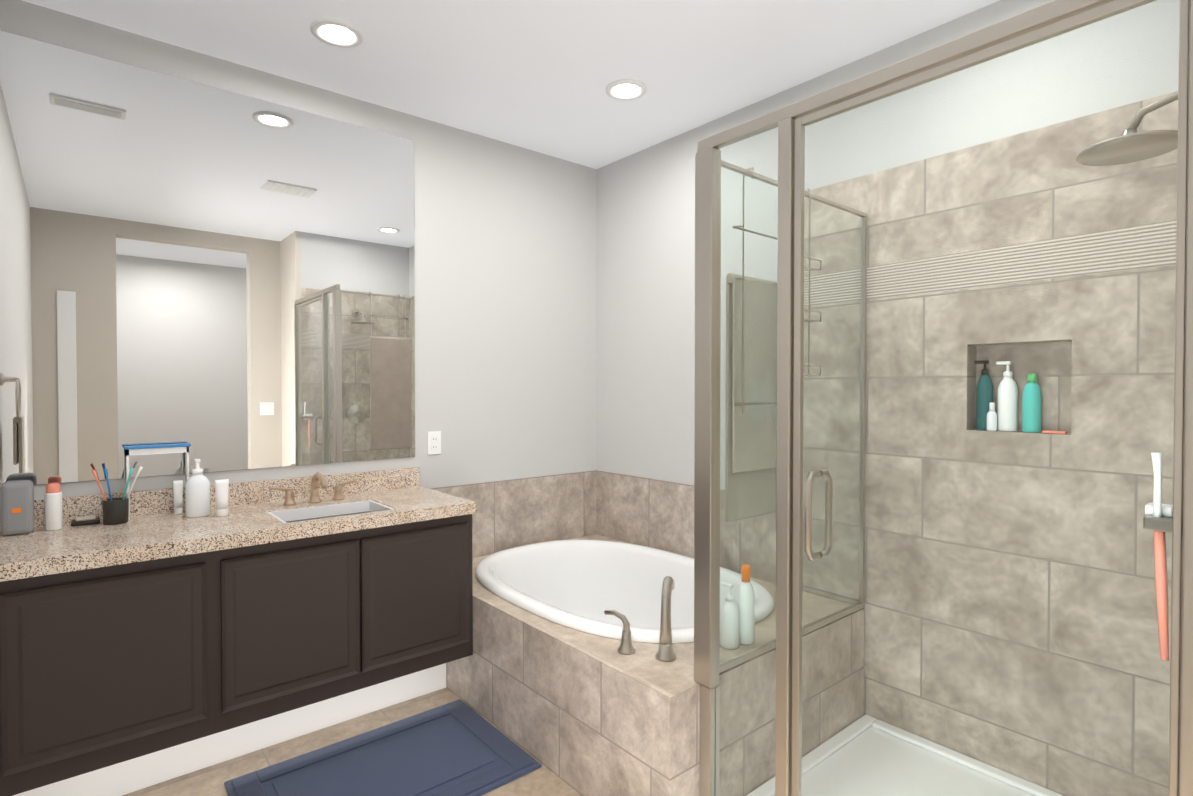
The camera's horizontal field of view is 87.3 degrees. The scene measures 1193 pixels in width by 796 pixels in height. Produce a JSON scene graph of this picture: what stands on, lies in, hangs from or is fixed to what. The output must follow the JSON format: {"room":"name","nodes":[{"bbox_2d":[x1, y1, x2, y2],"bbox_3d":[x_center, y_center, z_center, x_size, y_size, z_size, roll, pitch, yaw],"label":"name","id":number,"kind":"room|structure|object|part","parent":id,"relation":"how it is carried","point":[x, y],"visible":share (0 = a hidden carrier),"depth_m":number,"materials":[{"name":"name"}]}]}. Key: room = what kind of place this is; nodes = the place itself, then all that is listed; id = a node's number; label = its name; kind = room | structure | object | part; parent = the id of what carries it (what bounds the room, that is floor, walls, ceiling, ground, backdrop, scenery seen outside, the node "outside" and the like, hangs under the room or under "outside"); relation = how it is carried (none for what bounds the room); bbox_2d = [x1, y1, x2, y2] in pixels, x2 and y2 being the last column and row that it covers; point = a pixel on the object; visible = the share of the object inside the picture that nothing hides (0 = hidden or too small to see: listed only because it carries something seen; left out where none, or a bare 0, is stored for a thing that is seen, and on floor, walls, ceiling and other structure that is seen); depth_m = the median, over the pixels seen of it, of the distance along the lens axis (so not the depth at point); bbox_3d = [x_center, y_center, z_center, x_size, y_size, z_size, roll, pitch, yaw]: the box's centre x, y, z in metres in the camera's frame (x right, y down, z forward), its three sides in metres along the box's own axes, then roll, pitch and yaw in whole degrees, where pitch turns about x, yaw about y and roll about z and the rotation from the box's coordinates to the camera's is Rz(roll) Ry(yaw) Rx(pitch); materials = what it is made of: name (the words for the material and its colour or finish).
{"room":"bathroom","nodes":[
{"label":"bathroom","id":0,"kind":"room"},
{"bbox_2d":[0,0,596,499],"bbox_3d":[-1.078,-0.025,3.028,2.975,2.721,0.140,-1,1,-40],"label":"wall","id":1,"kind":"structure","parent":0,"point":[506,298],"depth_m":3.31,"materials":[{"name":"grey paint"}]},
{"bbox_2d":[0,30,414,486],"bbox_3d":[-1.476,-0.478,2.591,1.510,1.551,0.006,-1,1,-40],"label":"mirror","id":2,"kind":"object","parent":1,"relation":"attached to","point":[217,279],"visible":1,"depth_m":2.47,"materials":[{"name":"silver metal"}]},
{"bbox_2d":[0,467,419,530],"bbox_3d":[-1.467,0.396,2.601,1.536,0.092,0.020,-1,1,-40],"label":"backsplash","id":3,"kind":"structure","parent":1,"relation":"attached to","point":[152,502],"depth_m":2.57,"materials":[{"name":"beige stone"}]},
{"bbox_2d":[428,431,440,454],"bbox_3d":[-0.817,0.226,3.152,0.072,0.116,0.008,-1,1,-40],"label":"electrical outlet plate","id":4,"kind":"object","parent":1,"relation":"attached to","point":[434,442],"visible":1,"depth_m":3.15,"materials":[{"name":"white plastic"}]},
{"bbox_2d":[428,470,595,557],"bbox_3d":[-0.443,0.659,3.472,1.140,0.420,0.010,-1,1,-40],"label":"tile backsplash","id":5,"kind":"structure","parent":1,"relation":"attached to","point":[511,513],"depth_m":3.52,"materials":[{"name":"tile"}]},
{"bbox_2d":[122,687,581,795],"bbox_3d":[0.333,1.398,0.944,4.035,0.060,5.700,-1,1,-40],"label":"floor","id":6,"kind":"structure","parent":0,"point":[543,780],"depth_m":2.30,"materials":[{"name":"tile"}]},
{"bbox_2d":[0,515,472,795],"bbox_3d":[-1.291,0.919,2.399,1.536,0.851,0.569,-1,1,-40],"label":"bathroom vanity","id":7,"kind":"object","parent":6,"relation":"on","point":[154,639],"depth_m":2.10,"materials":[{"name":"brown wood"}]},
{"bbox_2d":[0,487,475,582],"bbox_3d":[-1.286,0.470,2.386,1.536,0.048,0.584,-1,1,-40],"label":"countertop","id":8,"kind":"structure","parent":7,"relation":"on","point":[38,553],"depth_m":2.13,"materials":[{"name":"beige stone"}]},
{"bbox_2d":[0,480,33,535],"bbox_3d":[-1.920,0.363,2.073,0.080,0.174,0.081,-1,1,-40],"label":"speaker","id":9,"kind":"object","parent":8,"relation":"on","point":[16,507],"visible":1,"depth_m":2.04},
{"bbox_2d":[44,483,62,530],"bbox_3d":[-1.855,0.370,2.135,0.046,0.158,0.046,-1,1,-40],"label":"bottle","id":10,"kind":"object","parent":8,"relation":"on","point":[53,507],"visible":1,"depth_m":2.12,"materials":[{"name":"white plastic"}]},
{"bbox_2d":[71,515,99,525],"bbox_3d":[-1.817,0.435,2.223,0.080,0.025,0.065,-1,1,-40],"label":"soap dish","id":11,"kind":"object","parent":8,"relation":"on","point":[85,520],"visible":0.98,"depth_m":2.21,"materials":[{"name":"grey plastic"}]},
{"bbox_2d":[92,466,142,524],"bbox_3d":[-1.714,0.349,2.240,0.148,0.196,0.076,-1,1,-40],"label":"toothbrush cup","id":12,"kind":"object","parent":8,"relation":"on","point":[115,511],"visible":1,"depth_m":2.21,"materials":[{"name":"grey plastic"}]},
{"bbox_2d":[123,443,190,518],"bbox_3d":[-1.665,0.312,2.375,0.206,0.267,0.058,-1,1,-40],"label":"towel rack","id":13,"kind":"object","parent":8,"relation":"on","point":[156,449],"visible":0.9,"depth_m":2.35,"materials":[{"name":"white plastic"}]},
{"bbox_2d":[173,480,182,513],"bbox_3d":[-1.610,0.381,2.405,0.032,0.127,0.028,-1,1,-40],"label":"bottle","id":14,"kind":"object","parent":8,"relation":"on","point":[178,494],"visible":1,"depth_m":2.40,"materials":[{"name":"white plastic"}]},
{"bbox_2d":[185,459,209,517],"bbox_3d":[-1.504,0.338,2.357,0.080,0.215,0.060,-1,1,-40],"label":"pump bottle","id":15,"kind":"object","parent":8,"relation":"on","point":[197,494],"visible":1,"depth_m":2.34,"materials":[{"name":"white plastic"}]},
{"bbox_2d":[215,479,228,516],"bbox_3d":[-1.417,0.377,2.365,0.046,0.137,0.040,-1,1,-40],"label":"bottle","id":16,"kind":"object","parent":8,"relation":"on","point":[221,490],"visible":1,"depth_m":2.35,"materials":[{"name":"white plastic"}]},
{"bbox_2d":[268,472,355,506],"bbox_3d":[-1.157,0.376,2.606,0.348,0.133,0.174,-1,1,-40],"label":"faucet","id":17,"kind":"object","parent":8,"relation":"on","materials":[{"name":"beige metal"}]},
{"bbox_2d":[272,499,387,522],"bbox_3d":[-1.049,0.534,2.480,0.413,0.174,0.278,-1,1,-40],"label":"sink","id":18,"kind":"object","parent":8,"relation":"in","point":[321,509],"depth_m":2.59,"materials":[{"name":"white ceramic"}]},
{"bbox_2d":[224,699,541,795],"bbox_3d":[-0.748,1.339,2.229,0.908,0.017,0.630,-1,1,-40],"label":"bath mat","id":19,"kind":"object","parent":6,"relation":"on","point":[459,747],"visible":1,"depth_m":2.27,"materials":[{"name":"blue fabric"}]},
{"bbox_2d":[446,534,863,795],"bbox_3d":[0.105,1.028,2.822,1.141,0.620,1.695,-1,1,-40],"label":"tub deck","id":20,"kind":"object","parent":6,"relation":"on","point":[584,713],"depth_m":2.14,"materials":[{"name":"tile"}]},
{"bbox_3d":[0.084,0.793,2.142,0.060,0.131,0.114,-1,1,-40],"label":"tub faucet handle","id":21,"kind":"part","parent":20,"relation":"part of","materials":[{"name":"silver metal"}]},
{"bbox_2d":[475,539,774,642],"bbox_3d":[0.076,1.038,2.888,1.038,0.448,1.478,-1,1,-40],"label":"bathtub","id":22,"kind":"object","parent":20,"relation":"in","point":[582,585],"visible":0.58,"depth_m":3.32,"materials":[{"name":"white ceramic"}]},
{"bbox_2d":[655,576,675,661],"bbox_3d":[0.243,0.738,2.131,0.166,0.242,0.142,-1,1,-40],"label":"tub faucet","id":23,"kind":"object","parent":20,"relation":"on","point":[665,653],"visible":1,"depth_m":2.06,"materials":[{"name":"silver metal"}]},
{"bbox_2d":[720,582,739,649],"bbox_3d":[0.461,0.751,2.163,0.066,0.215,0.067,-1,1,-40],"label":"pump bottle","id":24,"kind":"object","parent":20,"relation":"on","point":[726,623],"depth_m":2.14,"materials":[{"name":"white plastic"}]},
{"bbox_2d":[737,565,754,644],"bbox_3d":[0.524,0.723,2.196,0.060,0.270,0.060,-1,1,-40],"label":"bottle","id":25,"kind":"object","parent":20,"relation":"on","point":[744,622],"depth_m":2.17,"materials":[{"name":"white plastic"}]},
{"bbox_2d":[746,714,1063,795],"bbox_3d":[1.047,1.302,1.798,1.038,0.104,1.087,-1,1,-40],"label":"shower pan","id":26,"kind":"object","parent":6,"relation":"on","point":[903,755],"depth_m":2.19,"materials":[{"name":"white ceramic"}]},
{"bbox_2d":[694,0,1192,795],"bbox_3d":[1.010,0.238,1.808,1.060,2.021,1.172,-1,1,-40],"label":"shower enclosure","id":27,"kind":"object","parent":26,"relation":"on","point":[764,368],"visible":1,"depth_m":1.64,"materials":[{"name":"clear glass"}]},
{"bbox_3d":[0.425,0.247,1.770,0.006,1.964,0.220,-1,1,-40],"label":"fixed glass","id":28,"kind":"part","parent":27,"relation":"part of","materials":[{"name":"clear glass"}]},
{"bbox_2d":[725,273,776,521],"bbox_3d":[0.558,0.000,2.169,0.312,0.828,0.033,-1,1,-40],"label":"hanging towel","id":29,"kind":"object","parent":27,"relation":"hanging from","point":[771,434],"depth_m":2.13,"materials":[{"name":"white fabric"}]},
{"bbox_3d":[0.704,0.054,2.219,0.964,1.560,0.006,-1,1,-40],"label":"glass","id":30,"kind":"part","parent":27,"relation":"part of","materials":[{"name":"clear glass"}]},
{"bbox_3d":[0.710,0.058,2.224,0.980,1.596,0.018,-1,1,-40],"label":"frame","id":31,"kind":"part","parent":27,"relation":"part of","materials":[{"name":"silver metal"}]},
{"bbox_2d":[22,0,999,168],"bbox_3d":[0.333,-1.383,0.901,4.035,0.060,5.700,-1,1,-40],"label":"ceiling","id":32,"kind":"structure","parent":0,"point":[539,76],"depth_m":2.47,"materials":[{"name":"white paint"}]},
{"bbox_2d":[310,18,362,47],"bbox_3d":[-0.975,-1.369,2.350,0.184,0.012,0.184,-1,1,-40],"label":"recessed light","id":33,"kind":"object","parent":32,"relation":"in","point":[337,33],"visible":1,"depth_m":2.35,"materials":[{"name":"white plastic"}]},
{"bbox_2d":[606,79,646,99],"bbox_3d":[0.133,-1.375,2.795,0.184,0.012,0.184,-1,1,-40],"label":"recessed light","id":34,"kind":"object","parent":32,"relation":"in","point":[627,89],"visible":1,"depth_m":2.79,"materials":[{"name":"white plastic"}]},
{"bbox_2d":[597,0,1179,795],"bbox_3d":[1.158,-0.018,2.565,0.140,2.721,3.440,-1,1,-40],"label":"wall","id":35,"kind":"structure","parent":0,"point":[645,312],"depth_m":2.23,"materials":[{"name":"grey paint"}]},
{"bbox_2d":[596,470,775,583],"bbox_3d":[0.420,0.661,3.340,0.010,0.420,1.320,-1,1,-40],"label":"tile backsplash","id":36,"kind":"structure","parent":35,"relation":"attached to","point":[637,510],"depth_m":3.38,"materials":[{"name":"tile"}]},
{"bbox_2d":[974,360,992,429],"bbox_3d":[1.392,-0.010,2.247,0.052,0.250,0.060,-1,1,-40],"label":"bottle","id":37,"kind":"object","parent":35,"relation":"in","point":[981,417],"depth_m":2.23,"materials":[{"name":"teal plastic"}]},
{"bbox_2d":[987,402,996,430],"bbox_3d":[1.394,0.066,2.204,0.032,0.100,0.032,-1,1,-40],"label":"bottle","id":38,"kind":"object","parent":35,"relation":"in","point":[992,416],"depth_m":2.19,"materials":[{"name":"white plastic"}]},
{"bbox_2d":[996,361,1017,431],"bbox_3d":[1.442,-0.006,2.195,0.060,0.245,0.064,-1,1,-40],"label":"bottle","id":39,"kind":"object","parent":35,"relation":"in","point":[1010,409],"depth_m":2.17,"materials":[{"name":"white plastic"}]},
{"bbox_2d":[1022,374,1041,432],"bbox_3d":[1.487,0.017,2.134,0.054,0.200,0.054,-1,1,-40],"label":"bottle","id":40,"kind":"object","parent":35,"relation":"in","point":[1030,398],"depth_m":2.12,"materials":[{"name":"teal plastic"}]},
{"bbox_2d":[1042,430,1066,433],"bbox_3d":[1.515,0.113,2.067,0.025,0.009,0.065,-1,1,-40],"label":"razor","id":41,"kind":"object","parent":35,"relation":"in","point":[1053,432],"depth_m":2.06,"materials":[{"name":"orange plastic"}]},
{"bbox_3d":[1.617,0.004,1.125,1.005,2.721,0.642,-1,1,-40],"label":"wall","id":42,"kind":"structure","parent":0,"visible":0},
{"bbox_2d":[1076,91,1177,165],"bbox_3d":[1.314,-0.665,1.473,0.206,0.142,0.295,-1,1,-40],"label":"shower head","id":43,"kind":"object","parent":42,"relation":"attached to","point":[1159,141],"depth_m":1.49},
{"bbox_2d":[1143,453,1172,660],"bbox_3d":[1.051,0.292,1.132,0.080,0.386,0.088,-1,1,-40],"label":"squeegee","id":44,"kind":"object","parent":42,"relation":"attached to","point":[1160,511],"depth_m":1.15,"materials":[{"name":"white plastic"}]}
]}

